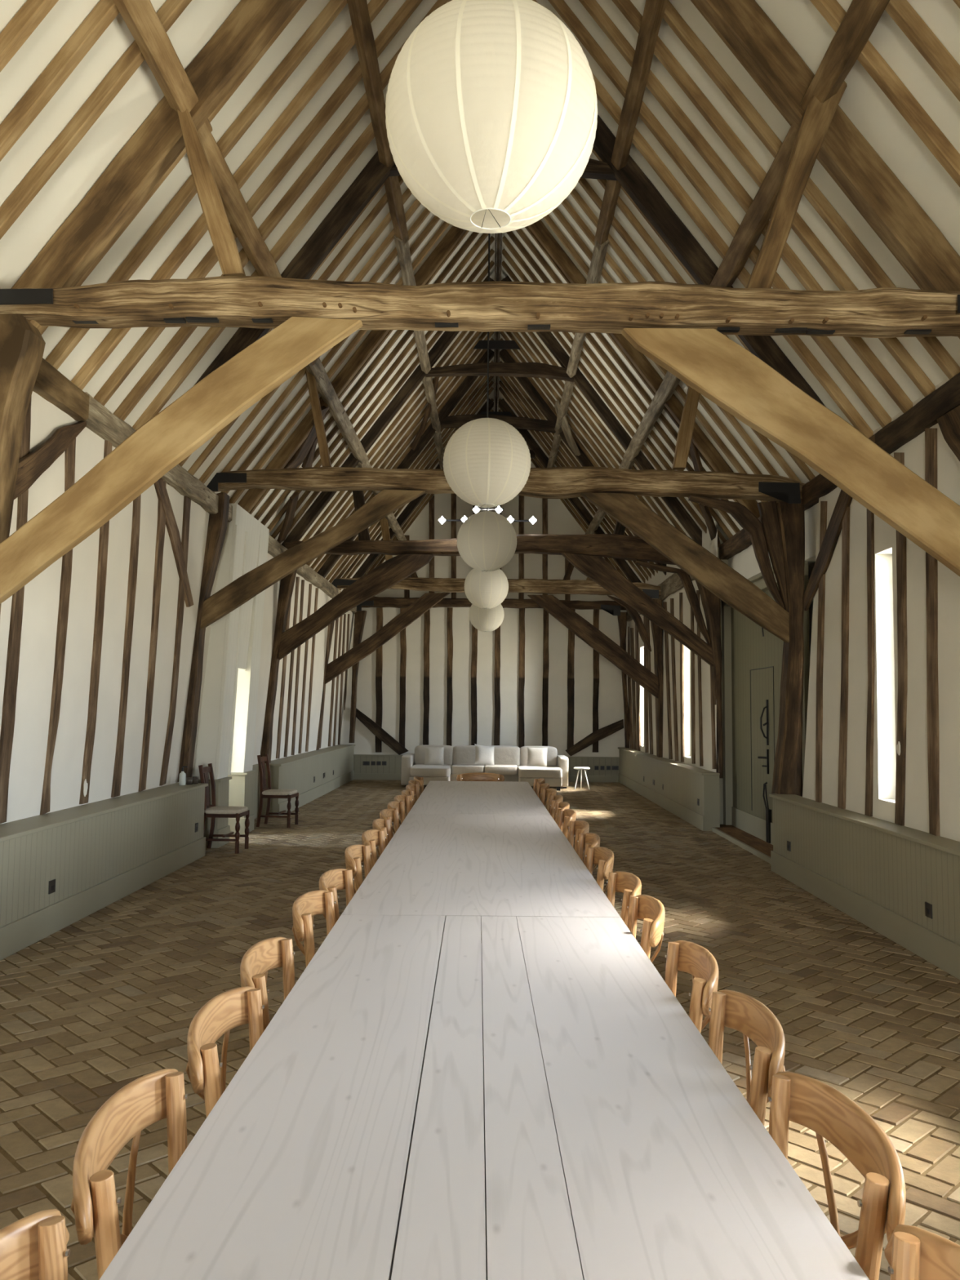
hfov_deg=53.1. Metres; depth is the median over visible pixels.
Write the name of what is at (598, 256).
purlin
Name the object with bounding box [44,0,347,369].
rafter
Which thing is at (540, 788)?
chair
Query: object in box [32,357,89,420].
wall plate
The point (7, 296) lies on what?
bracket
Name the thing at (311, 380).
strut
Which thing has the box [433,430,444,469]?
purlin
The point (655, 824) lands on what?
floor
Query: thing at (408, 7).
rafter
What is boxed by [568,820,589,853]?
chair
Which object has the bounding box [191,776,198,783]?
tumbler
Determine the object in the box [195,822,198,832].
wall socket
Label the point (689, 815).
baseboard
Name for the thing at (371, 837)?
chair
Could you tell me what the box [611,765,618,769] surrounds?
wall socket
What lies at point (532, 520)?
spotlight
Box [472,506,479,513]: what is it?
spotlight
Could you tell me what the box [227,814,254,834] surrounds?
baseboard
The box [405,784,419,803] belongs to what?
chair
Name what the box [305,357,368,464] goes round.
purlin
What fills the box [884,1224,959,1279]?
chair
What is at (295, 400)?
rafter
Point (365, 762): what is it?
wall socket
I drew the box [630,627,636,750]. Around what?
stud
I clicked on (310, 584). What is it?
stud
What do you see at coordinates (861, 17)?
purlin
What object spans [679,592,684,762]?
stud
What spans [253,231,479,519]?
rafter
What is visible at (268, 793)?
dining chair
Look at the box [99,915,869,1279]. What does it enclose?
dining table
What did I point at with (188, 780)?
tumbler
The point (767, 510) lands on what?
knee brace
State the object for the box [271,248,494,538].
rafter
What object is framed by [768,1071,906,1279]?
chair
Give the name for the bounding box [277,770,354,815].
baseboard
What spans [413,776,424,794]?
chair
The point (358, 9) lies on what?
purlin
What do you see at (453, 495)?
stud
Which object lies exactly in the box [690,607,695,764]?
stud
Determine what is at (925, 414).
wall plate
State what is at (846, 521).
stud
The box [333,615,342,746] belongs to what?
stud
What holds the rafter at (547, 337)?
attached to the ceiling at (863, 101)
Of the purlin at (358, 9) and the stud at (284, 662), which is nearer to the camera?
the purlin at (358, 9)
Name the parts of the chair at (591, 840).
leg, leg, rail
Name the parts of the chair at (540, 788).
leg, leg, rail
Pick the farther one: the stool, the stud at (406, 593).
the stud at (406, 593)
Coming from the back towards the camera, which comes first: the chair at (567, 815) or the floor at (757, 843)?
the floor at (757, 843)
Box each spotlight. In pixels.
[438,515,445,524]
[461,515,466,522]
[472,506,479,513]
[494,506,502,513]
[507,515,514,522]
[529,516,536,524]
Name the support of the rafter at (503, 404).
attached to the ceiling at (863, 101)
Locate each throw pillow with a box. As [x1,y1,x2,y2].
[423,746,444,764]
[474,743,494,764]
[526,746,547,766]
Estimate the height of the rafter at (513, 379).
4.602 m
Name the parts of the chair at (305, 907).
leg, rail, leg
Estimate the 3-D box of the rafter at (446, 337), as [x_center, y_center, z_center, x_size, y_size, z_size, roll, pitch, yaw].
[-1.413,-3.348,14.446,3.251,4.359,0.121,0,-4,1]
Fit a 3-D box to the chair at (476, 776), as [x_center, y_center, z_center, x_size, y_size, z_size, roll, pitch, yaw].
[0.002,2.015,11.477,0.591,0.824,0.501,1,-4,0]
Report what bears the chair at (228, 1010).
on the floor at (655, 824)
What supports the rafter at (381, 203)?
attached to the ceiling at (201, 20)
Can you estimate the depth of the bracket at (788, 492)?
9.85 m
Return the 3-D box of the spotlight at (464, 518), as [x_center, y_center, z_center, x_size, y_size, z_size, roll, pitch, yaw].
[-0.218,-1.719,13.761,0.107,0.125,0.126,0,-4,1]
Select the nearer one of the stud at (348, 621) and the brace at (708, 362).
the brace at (708, 362)
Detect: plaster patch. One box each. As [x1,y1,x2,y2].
[83,778,88,796]
[896,741,900,755]
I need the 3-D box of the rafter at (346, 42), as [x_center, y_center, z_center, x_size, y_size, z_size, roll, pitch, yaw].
[-1.577,-3.818,7.291,3.414,4.616,0.076,0,-4,1]
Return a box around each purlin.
[112,0,212,142]
[197,122,319,365]
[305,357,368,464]
[346,0,408,243]
[357,458,380,495]
[385,512,406,540]
[393,234,431,373]
[422,376,440,432]
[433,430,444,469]
[546,432,561,467]
[554,380,574,435]
[566,239,608,377]
[584,508,605,534]
[593,0,667,249]
[617,456,634,469]
[623,370,679,462]
[709,124,797,287]
[800,0,889,111]
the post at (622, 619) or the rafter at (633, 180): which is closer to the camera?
the rafter at (633, 180)
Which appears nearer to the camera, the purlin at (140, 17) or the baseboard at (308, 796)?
the purlin at (140, 17)
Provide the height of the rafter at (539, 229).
4.360 m
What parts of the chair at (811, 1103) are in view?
leg, leg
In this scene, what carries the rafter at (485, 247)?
attached to the ceiling at (201, 20)
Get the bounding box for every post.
[0,313,45,613]
[177,492,229,782]
[260,569,297,763]
[315,621,334,750]
[349,610,366,742]
[617,612,629,747]
[650,598,663,757]
[695,580,723,777]
[771,498,804,796]
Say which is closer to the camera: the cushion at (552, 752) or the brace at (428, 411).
the brace at (428, 411)
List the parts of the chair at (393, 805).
rail, leg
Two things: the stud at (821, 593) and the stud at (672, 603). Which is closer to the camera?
the stud at (821, 593)
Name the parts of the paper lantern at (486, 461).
lamp shade, cord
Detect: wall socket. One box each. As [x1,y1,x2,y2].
[48,879,55,893]
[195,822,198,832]
[363,760,369,765]
[370,760,375,765]
[376,760,381,765]
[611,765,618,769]
[786,840,791,851]
[924,902,933,919]
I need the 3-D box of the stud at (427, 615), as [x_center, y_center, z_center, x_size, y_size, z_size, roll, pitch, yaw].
[-1.205,0.891,21.623,0.151,3.252,0.060,0,-4,1]
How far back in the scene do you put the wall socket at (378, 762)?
21.42 m
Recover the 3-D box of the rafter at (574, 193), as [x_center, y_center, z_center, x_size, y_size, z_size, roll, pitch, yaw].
[1.972,-3.573,10.353,3.457,4.602,0.068,0,-4,1]
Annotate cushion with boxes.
[409,764,451,777]
[414,745,453,764]
[451,764,484,774]
[453,745,484,764]
[484,764,518,774]
[488,745,519,765]
[517,764,562,777]
[520,746,557,765]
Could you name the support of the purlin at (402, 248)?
attached to the rafter at (453, 236)
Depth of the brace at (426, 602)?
18.48 m
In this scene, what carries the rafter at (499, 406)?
attached to the ceiling at (863, 101)
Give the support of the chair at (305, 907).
on the floor at (655, 824)
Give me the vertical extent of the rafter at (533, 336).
4.602 m
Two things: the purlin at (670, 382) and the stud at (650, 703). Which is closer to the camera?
the purlin at (670, 382)
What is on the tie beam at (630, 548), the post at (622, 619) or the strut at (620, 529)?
the strut at (620, 529)
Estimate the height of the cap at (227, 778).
0.030 m
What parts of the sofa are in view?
arm, arm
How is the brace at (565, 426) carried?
attached to the purlin at (568, 387)
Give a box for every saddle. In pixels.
[473,340,519,349]
[480,411,512,416]
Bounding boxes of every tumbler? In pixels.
[186,777,192,784]
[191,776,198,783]
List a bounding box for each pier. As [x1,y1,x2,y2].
[192,503,246,779]
[198,779,229,830]
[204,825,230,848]
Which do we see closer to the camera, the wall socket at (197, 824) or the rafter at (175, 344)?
the rafter at (175, 344)
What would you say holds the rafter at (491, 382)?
attached to the ceiling at (201, 20)
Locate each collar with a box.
[389,158,617,180]
[425,362,573,382]
[440,413,555,432]
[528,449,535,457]
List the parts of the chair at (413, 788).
rail, leg, leg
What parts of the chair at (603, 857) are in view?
leg, leg, rail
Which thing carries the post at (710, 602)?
on the cap at (682, 766)
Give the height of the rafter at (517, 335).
4.602 m
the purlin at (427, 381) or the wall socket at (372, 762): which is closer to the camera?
the purlin at (427, 381)
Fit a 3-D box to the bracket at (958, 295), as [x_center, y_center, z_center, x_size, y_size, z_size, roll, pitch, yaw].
[3.086,-1.974,5.719,0.481,0.166,0.012,0,-4,1]
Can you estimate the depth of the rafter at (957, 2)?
4.83 m
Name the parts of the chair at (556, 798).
leg, leg, rail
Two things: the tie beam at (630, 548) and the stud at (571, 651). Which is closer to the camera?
the tie beam at (630, 548)
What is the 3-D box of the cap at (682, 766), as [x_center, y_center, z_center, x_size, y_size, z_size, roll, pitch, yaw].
[3.145,2.106,17.166,0.240,0.030,8.620,0,-4,1]
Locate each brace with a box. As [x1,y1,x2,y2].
[0,316,363,604]
[13,421,86,499]
[154,479,193,607]
[200,489,426,629]
[276,492,298,542]
[278,554,434,659]
[284,405,328,468]
[301,436,317,467]
[324,592,449,684]
[355,707,408,755]
[409,377,439,450]
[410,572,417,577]
[527,595,657,698]
[554,400,581,455]
[561,552,713,666]
[563,561,573,579]
[565,719,623,755]
[579,492,789,643]
[607,595,651,651]
[621,328,959,576]
[635,560,711,646]
[688,494,784,608]
[689,433,703,471]
[698,503,720,547]
[756,501,787,611]
[803,488,852,610]
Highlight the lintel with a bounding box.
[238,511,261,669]
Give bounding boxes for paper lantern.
[385,0,597,233]
[443,233,530,507]
[457,269,516,571]
[464,568,508,608]
[468,604,504,631]
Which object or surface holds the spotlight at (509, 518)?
attached to the rail
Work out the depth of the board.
14.35 m
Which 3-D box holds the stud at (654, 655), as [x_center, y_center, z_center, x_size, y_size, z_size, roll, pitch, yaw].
[3.279,0.768,17.832,0.050,2.729,0.823,0,-4,4]
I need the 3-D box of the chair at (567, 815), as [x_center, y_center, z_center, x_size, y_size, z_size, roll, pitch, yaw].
[0.485,1.727,7.391,0.501,0.824,0.591,1,-4,0]
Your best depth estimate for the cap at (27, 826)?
7.53 m
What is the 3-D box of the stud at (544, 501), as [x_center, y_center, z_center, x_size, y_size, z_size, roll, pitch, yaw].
[1.475,-2.062,21.802,0.133,2.410,0.060,0,-4,1]
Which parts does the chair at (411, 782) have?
rail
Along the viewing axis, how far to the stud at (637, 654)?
19.96 m
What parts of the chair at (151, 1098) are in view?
leg, leg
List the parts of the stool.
leg, leg, seat, leg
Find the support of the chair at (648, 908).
on the floor at (655, 824)
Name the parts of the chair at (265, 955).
leg, rail, leg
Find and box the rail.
[444,507,536,521]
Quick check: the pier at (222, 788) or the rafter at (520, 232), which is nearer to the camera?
the pier at (222, 788)
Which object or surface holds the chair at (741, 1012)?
on the floor at (655, 824)
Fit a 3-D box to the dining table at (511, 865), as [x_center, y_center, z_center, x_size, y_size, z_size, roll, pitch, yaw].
[-0.004,1.644,5.811,1.150,0.750,3.774,1,-4,0]
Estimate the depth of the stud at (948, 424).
6.65 m
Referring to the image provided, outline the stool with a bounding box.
[573,766,590,789]
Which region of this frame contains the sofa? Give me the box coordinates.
[400,745,568,791]
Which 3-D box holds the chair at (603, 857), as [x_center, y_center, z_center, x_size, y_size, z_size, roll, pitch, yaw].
[0.482,1.579,5.316,0.501,0.824,0.591,1,-4,-1]
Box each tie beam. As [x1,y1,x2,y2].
[0,275,959,337]
[213,466,804,502]
[284,533,675,564]
[337,577,661,596]
[361,595,626,610]
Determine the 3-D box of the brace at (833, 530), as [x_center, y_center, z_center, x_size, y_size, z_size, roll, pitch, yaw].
[3.315,-0.867,9.150,0.060,1.071,1.218,1,-4,-3]
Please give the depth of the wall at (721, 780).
13.27 m
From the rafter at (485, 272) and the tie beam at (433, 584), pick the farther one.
the tie beam at (433, 584)
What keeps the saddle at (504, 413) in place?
attached to the ceiling at (201, 20)
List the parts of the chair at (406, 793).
rail, leg, leg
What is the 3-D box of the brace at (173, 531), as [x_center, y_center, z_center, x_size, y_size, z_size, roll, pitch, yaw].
[-3.028,-0.923,9.530,0.058,1.066,1.554,1,-4,-3]
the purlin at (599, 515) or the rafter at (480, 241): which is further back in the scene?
the purlin at (599, 515)
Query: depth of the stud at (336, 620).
19.73 m
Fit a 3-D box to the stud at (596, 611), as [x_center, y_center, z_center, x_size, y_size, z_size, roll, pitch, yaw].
[2.602,0.889,21.576,0.155,3.245,0.060,0,-4,1]
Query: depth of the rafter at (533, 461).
21.46 m
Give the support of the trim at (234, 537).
attached to the wall at (42, 593)
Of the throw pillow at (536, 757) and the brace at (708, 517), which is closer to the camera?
the brace at (708, 517)
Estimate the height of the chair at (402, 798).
0.824 m
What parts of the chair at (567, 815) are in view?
leg, leg, rail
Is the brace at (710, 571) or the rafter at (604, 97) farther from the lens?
the brace at (710, 571)
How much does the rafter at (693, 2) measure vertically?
4.617 m
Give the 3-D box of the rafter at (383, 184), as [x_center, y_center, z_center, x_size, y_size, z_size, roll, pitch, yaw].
[-1.552,-3.675,9.283,3.414,4.616,0.076,0,-4,1]
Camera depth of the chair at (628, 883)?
4.62 m
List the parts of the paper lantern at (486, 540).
lamp shade, cord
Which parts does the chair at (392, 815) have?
rail, leg, leg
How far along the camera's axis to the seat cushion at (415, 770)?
18.98 m
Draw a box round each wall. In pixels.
[0,391,218,824]
[231,523,269,772]
[253,553,354,764]
[340,461,629,756]
[627,520,717,772]
[717,536,728,824]
[728,502,818,578]
[802,377,959,841]
[808,561,815,657]
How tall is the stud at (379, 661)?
3.254 m
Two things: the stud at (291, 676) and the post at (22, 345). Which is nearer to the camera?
the post at (22, 345)
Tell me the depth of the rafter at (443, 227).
11.46 m
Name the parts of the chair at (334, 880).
rail, leg, leg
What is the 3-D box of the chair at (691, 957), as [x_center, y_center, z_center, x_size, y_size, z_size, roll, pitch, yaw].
[0.496,1.418,3.070,0.501,0.824,0.591,0,-4,2]
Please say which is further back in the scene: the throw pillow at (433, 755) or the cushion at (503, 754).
the cushion at (503, 754)
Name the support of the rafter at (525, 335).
attached to the ceiling at (863, 101)
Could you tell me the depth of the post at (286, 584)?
14.20 m
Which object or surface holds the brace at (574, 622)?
attached to the post at (656, 631)
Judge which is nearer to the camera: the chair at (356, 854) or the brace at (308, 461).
the chair at (356, 854)
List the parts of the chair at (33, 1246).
leg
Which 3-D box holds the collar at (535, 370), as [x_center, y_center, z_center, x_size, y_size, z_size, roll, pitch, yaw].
[0.296,-4.040,14.483,2.231,0.271,0.120,0,-4,1]
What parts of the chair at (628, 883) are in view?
leg, leg, rail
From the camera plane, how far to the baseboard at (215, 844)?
10.87 m
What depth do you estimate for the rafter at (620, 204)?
9.60 m
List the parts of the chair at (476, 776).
leg, leg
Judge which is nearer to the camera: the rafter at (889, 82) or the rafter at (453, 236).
the rafter at (889, 82)
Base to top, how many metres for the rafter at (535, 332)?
4.602 m
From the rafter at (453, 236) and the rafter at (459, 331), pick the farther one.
the rafter at (459, 331)
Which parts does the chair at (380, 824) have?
rail, leg, leg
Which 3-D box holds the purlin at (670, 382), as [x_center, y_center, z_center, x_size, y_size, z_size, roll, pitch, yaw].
[2.232,-2.917,12.374,0.186,0.192,4.320,0,-4,1]
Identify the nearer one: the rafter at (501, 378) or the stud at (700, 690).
the stud at (700, 690)
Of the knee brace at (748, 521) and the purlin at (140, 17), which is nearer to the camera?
the purlin at (140, 17)
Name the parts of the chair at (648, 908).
leg, leg, rail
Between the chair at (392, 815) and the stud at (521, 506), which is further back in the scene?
the stud at (521, 506)
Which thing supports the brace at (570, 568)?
attached to the stud at (567, 597)
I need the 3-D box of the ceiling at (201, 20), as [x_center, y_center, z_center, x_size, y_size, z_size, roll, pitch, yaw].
[-1.665,-3.606,9.102,3.693,5.039,25.800,0,-4,1]
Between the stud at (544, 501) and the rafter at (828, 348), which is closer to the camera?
the rafter at (828, 348)
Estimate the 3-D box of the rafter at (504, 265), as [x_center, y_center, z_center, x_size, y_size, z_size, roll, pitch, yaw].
[2.018,-3.307,14.063,3.457,4.602,0.069,0,-4,1]
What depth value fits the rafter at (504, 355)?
17.33 m
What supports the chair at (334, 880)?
on the floor at (655, 824)
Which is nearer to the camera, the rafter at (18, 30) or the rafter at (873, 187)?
the rafter at (18, 30)
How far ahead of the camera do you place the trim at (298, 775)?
16.02 m
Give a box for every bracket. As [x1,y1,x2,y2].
[0,288,53,304]
[206,472,246,491]
[331,578,355,587]
[356,600,373,610]
[600,604,620,615]
[642,588,658,598]
[758,481,800,503]
[957,294,959,313]
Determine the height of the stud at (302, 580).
2.919 m
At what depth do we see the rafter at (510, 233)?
12.94 m
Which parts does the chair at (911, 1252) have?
leg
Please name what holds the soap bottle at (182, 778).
on the cap at (27, 826)
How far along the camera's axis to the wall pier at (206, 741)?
11.05 m
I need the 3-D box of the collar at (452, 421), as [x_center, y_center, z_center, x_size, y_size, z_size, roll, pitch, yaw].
[0.293,-3.915,17.382,2.243,0.318,0.120,0,-4,1]
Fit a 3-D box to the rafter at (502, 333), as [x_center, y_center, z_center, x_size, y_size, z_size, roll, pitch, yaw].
[2.050,-3.120,16.660,3.457,4.602,0.063,0,-4,1]
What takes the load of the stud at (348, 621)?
attached to the wall at (272, 593)
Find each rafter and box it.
[0,0,58,71]
[0,0,119,161]
[0,0,191,239]
[10,0,302,330]
[39,0,306,334]
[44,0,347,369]
[71,0,388,390]
[93,0,422,405]
[113,0,451,421]
[132,122,374,430]
[177,175,403,466]
[187,187,412,475]
[194,151,395,385]
[199,198,421,484]
[213,208,430,492]
[221,215,439,493]
[229,221,449,503]
[237,225,466,512]
[248,230,469,514]
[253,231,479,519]
[261,233,488,525]
[266,182,384,333]
[267,235,494,533]
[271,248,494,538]
[280,260,494,543]
[281,275,494,547]
[298,331,459,541]
[302,330,467,541]
[306,332,487,565]
[310,331,493,568]
[313,330,474,536]
[314,337,493,572]
[316,349,493,577]
[324,331,481,531]
[324,355,493,577]
[325,360,493,580]
[328,376,487,582]
[336,376,493,578]
[338,386,493,590]
[342,380,493,577]
[342,398,493,591]
[364,404,493,575]
[366,408,493,573]
[375,493,434,567]
[498,380,648,581]
[498,386,644,582]
[498,398,641,582]
[498,405,630,581]
[498,408,626,577]
[499,349,666,575]
[499,355,656,564]
[499,360,657,573]
[499,376,651,578]
[500,331,605,466]
[500,337,599,466]
[501,275,702,546]
[502,235,733,538]
[502,248,726,542]
[502,260,706,533]
[503,376,654,576]
[505,331,613,468]
[506,231,739,533]
[512,332,653,511]
[515,228,728,500]
[520,332,668,522]
[524,226,738,502]
[527,219,759,517]
[527,332,685,534]
[530,457,614,567]
[532,0,873,438]
[535,332,693,540]
[542,214,768,502]
[547,0,891,427]
[552,207,762,474]
[561,198,779,475]
[569,187,801,482]
[577,177,815,480]
[578,0,912,413]
[591,148,751,352]
[592,114,826,407]
[597,179,728,337]
[612,0,935,396]
[662,0,959,379]
[690,0,959,338]
[693,0,959,291]
[809,0,959,186]
[884,0,959,102]
[952,0,959,8]
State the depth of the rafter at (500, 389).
19.66 m
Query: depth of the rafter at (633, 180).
8.84 m
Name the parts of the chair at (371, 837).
rail, leg, leg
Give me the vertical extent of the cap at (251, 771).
0.030 m
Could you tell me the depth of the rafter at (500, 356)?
17.86 m
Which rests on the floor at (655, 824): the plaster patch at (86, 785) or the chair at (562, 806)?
the chair at (562, 806)
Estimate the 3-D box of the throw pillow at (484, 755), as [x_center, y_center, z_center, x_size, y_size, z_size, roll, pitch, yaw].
[0.098,2.390,19.940,0.495,0.469,0.210,2,-4,-19]
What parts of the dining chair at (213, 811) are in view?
leg, crest rail, leg, seat rail, leg, seat rail, leg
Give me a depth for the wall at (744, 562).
10.23 m
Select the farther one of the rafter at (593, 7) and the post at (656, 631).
the post at (656, 631)
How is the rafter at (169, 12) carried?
attached to the ceiling at (201, 20)
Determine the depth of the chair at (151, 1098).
1.86 m
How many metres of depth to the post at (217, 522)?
10.54 m
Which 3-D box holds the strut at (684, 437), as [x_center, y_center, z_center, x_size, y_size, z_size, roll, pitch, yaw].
[2.206,-2.294,10.233,0.314,0.955,0.110,0,-4,6]
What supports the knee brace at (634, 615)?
attached to the tie beam at (433, 584)
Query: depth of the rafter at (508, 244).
13.31 m
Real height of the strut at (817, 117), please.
1.436 m
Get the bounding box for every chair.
[0,1208,70,1279]
[70,1068,187,1279]
[186,986,264,1117]
[198,763,249,853]
[240,937,295,1031]
[256,754,298,827]
[292,889,335,967]
[319,868,354,922]
[344,844,371,893]
[361,829,386,868]
[372,818,391,856]
[379,808,399,837]
[387,800,405,833]
[394,795,410,824]
[401,790,414,815]
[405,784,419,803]
[408,780,420,801]
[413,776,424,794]
[456,772,504,781]
[533,777,545,793]
[536,782,549,804]
[541,788,556,811]
[548,795,563,818]
[553,801,569,829]
[557,808,576,839]
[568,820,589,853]
[577,832,599,871]
[586,846,613,893]
[606,871,641,925]
[626,894,665,962]
[664,940,718,1033]
[708,989,785,1125]
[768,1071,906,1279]
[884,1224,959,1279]
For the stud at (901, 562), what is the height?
2.921 m
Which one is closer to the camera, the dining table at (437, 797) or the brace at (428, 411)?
the dining table at (437, 797)
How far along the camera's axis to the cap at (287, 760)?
16.50 m
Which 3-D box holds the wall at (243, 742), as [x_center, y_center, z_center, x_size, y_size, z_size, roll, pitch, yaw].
[-3.180,0.098,12.440,0.720,3.180,0.450,0,-4,1]
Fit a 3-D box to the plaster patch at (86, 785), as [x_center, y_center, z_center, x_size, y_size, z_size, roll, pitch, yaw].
[-3.264,1.222,7.954,0.008,0.146,0.064,0,-4,1]
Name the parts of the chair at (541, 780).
leg, rail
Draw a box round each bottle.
[178,765,187,785]
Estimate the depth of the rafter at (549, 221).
11.39 m
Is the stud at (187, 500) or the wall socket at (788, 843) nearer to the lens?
the wall socket at (788, 843)
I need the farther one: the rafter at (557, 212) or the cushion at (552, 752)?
the cushion at (552, 752)
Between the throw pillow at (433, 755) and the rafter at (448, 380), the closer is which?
the rafter at (448, 380)
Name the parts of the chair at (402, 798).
rail, leg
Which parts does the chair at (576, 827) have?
leg, leg, rail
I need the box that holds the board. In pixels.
[495,232,500,411]
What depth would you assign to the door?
12.18 m
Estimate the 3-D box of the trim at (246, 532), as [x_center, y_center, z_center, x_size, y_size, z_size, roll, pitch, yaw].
[-2.912,0.149,11.506,0.180,2.910,0.060,0,-4,1]
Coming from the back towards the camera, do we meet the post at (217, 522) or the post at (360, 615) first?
the post at (360, 615)
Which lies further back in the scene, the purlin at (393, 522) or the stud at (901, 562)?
the purlin at (393, 522)
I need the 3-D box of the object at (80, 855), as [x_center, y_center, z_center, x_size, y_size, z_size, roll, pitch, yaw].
[-3.222,1.427,3.141,0.340,0.740,14.390,0,-4,1]
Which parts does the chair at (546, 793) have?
leg, leg, rail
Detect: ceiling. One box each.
[0,0,494,591]
[498,0,959,582]
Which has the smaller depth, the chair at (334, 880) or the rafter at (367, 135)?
the chair at (334, 880)
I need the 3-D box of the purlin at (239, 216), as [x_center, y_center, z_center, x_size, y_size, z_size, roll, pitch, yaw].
[-1.846,-3.200,8.308,0.186,0.193,4.170,0,-4,1]
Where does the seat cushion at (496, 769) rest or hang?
on the sofa
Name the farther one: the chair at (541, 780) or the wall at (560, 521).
the wall at (560, 521)
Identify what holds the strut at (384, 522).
on the tie beam at (433, 584)
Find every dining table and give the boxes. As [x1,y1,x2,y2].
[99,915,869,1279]
[341,813,620,931]
[408,781,551,815]
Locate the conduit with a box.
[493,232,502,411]
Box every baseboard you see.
[0,836,205,960]
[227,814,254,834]
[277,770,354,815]
[354,773,618,782]
[618,773,704,831]
[770,850,959,979]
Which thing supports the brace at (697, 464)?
attached to the rafter at (539, 229)
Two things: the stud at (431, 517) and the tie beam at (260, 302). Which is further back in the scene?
the stud at (431, 517)
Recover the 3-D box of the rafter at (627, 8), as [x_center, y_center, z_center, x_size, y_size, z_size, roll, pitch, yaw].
[1.924,-3.784,7.305,3.477,4.617,0.074,0,-4,1]
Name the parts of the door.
rail, pull handle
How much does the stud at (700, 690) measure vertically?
2.605 m
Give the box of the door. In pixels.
[721,561,809,844]
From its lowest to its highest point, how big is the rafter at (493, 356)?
4.601 m
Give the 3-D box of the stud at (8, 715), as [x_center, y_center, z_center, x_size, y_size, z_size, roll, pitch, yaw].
[-3.160,-0.241,6.521,0.126,3.002,0.657,3,-5,-31]
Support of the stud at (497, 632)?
attached to the wall at (560, 521)
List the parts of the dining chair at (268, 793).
leg, crest rail, leg, seat rail, leg, seat rail, leg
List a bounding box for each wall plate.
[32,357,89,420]
[76,391,215,511]
[207,493,287,557]
[296,564,338,598]
[337,588,356,613]
[626,610,640,622]
[654,573,695,600]
[718,516,764,559]
[801,434,875,511]
[875,372,959,453]
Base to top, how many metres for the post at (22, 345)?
3.193 m
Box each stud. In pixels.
[0,395,31,823]
[40,438,75,814]
[79,440,111,804]
[111,494,141,797]
[137,478,166,791]
[159,496,191,786]
[275,600,291,758]
[284,577,299,756]
[291,579,304,755]
[297,583,311,753]
[305,587,318,751]
[319,623,330,748]
[328,617,338,746]
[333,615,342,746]
[337,613,346,744]
[343,613,349,710]
[375,607,382,752]
[399,608,406,746]
[404,535,409,597]
[422,608,430,745]
[428,495,434,592]
[446,607,453,746]
[451,493,456,598]
[471,624,477,745]
[493,625,500,745]
[518,495,524,599]
[518,608,524,747]
[542,497,547,595]
[542,608,548,746]
[564,558,570,600]
[567,608,575,748]
[592,608,599,752]
[627,626,633,749]
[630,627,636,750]
[635,624,640,751]
[643,616,648,752]
[645,617,653,754]
[653,655,657,755]
[662,601,672,759]
[670,598,679,760]
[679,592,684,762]
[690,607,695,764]
[696,590,703,766]
[710,670,717,768]
[815,501,826,802]
[837,506,849,808]
[864,508,875,816]
[893,452,907,826]
[924,428,940,835]
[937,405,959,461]
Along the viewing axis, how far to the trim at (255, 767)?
13.76 m
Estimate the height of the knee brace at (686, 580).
1.249 m
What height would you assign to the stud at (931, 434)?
2.959 m
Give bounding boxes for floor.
[0,779,959,1279]
[714,824,773,857]
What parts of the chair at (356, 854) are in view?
rail, leg, leg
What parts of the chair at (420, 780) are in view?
rail, leg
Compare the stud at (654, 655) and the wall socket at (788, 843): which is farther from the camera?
the stud at (654, 655)
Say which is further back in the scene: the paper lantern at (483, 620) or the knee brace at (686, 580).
the paper lantern at (483, 620)
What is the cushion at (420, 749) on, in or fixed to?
on the sofa
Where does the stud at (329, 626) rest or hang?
attached to the wall at (272, 593)
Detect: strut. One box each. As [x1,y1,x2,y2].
[177,108,245,275]
[305,367,331,466]
[352,490,370,540]
[379,517,392,560]
[613,520,625,534]
[671,386,699,470]
[746,80,847,288]
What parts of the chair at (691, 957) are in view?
leg, rail, leg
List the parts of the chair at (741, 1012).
leg, rail, leg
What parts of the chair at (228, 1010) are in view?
leg, leg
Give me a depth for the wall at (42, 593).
7.87 m
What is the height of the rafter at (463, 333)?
4.601 m
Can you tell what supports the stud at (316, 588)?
attached to the wall at (272, 593)
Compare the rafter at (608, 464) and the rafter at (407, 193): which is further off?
the rafter at (608, 464)
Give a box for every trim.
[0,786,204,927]
[214,524,238,777]
[227,531,248,774]
[227,773,253,817]
[252,764,258,818]
[257,746,354,817]
[353,755,619,776]
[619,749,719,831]
[711,826,770,863]
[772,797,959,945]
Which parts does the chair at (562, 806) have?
leg, leg, rail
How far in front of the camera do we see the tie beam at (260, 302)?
5.83 m
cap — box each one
[0,782,208,842]
[198,776,231,782]
[231,770,256,774]
[264,744,355,766]
[353,754,619,758]
[617,746,719,775]
[768,793,959,856]
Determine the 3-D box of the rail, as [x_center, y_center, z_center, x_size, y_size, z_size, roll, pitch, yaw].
[0.114,-1.666,13.824,1.400,0.506,0.131,0,-4,1]

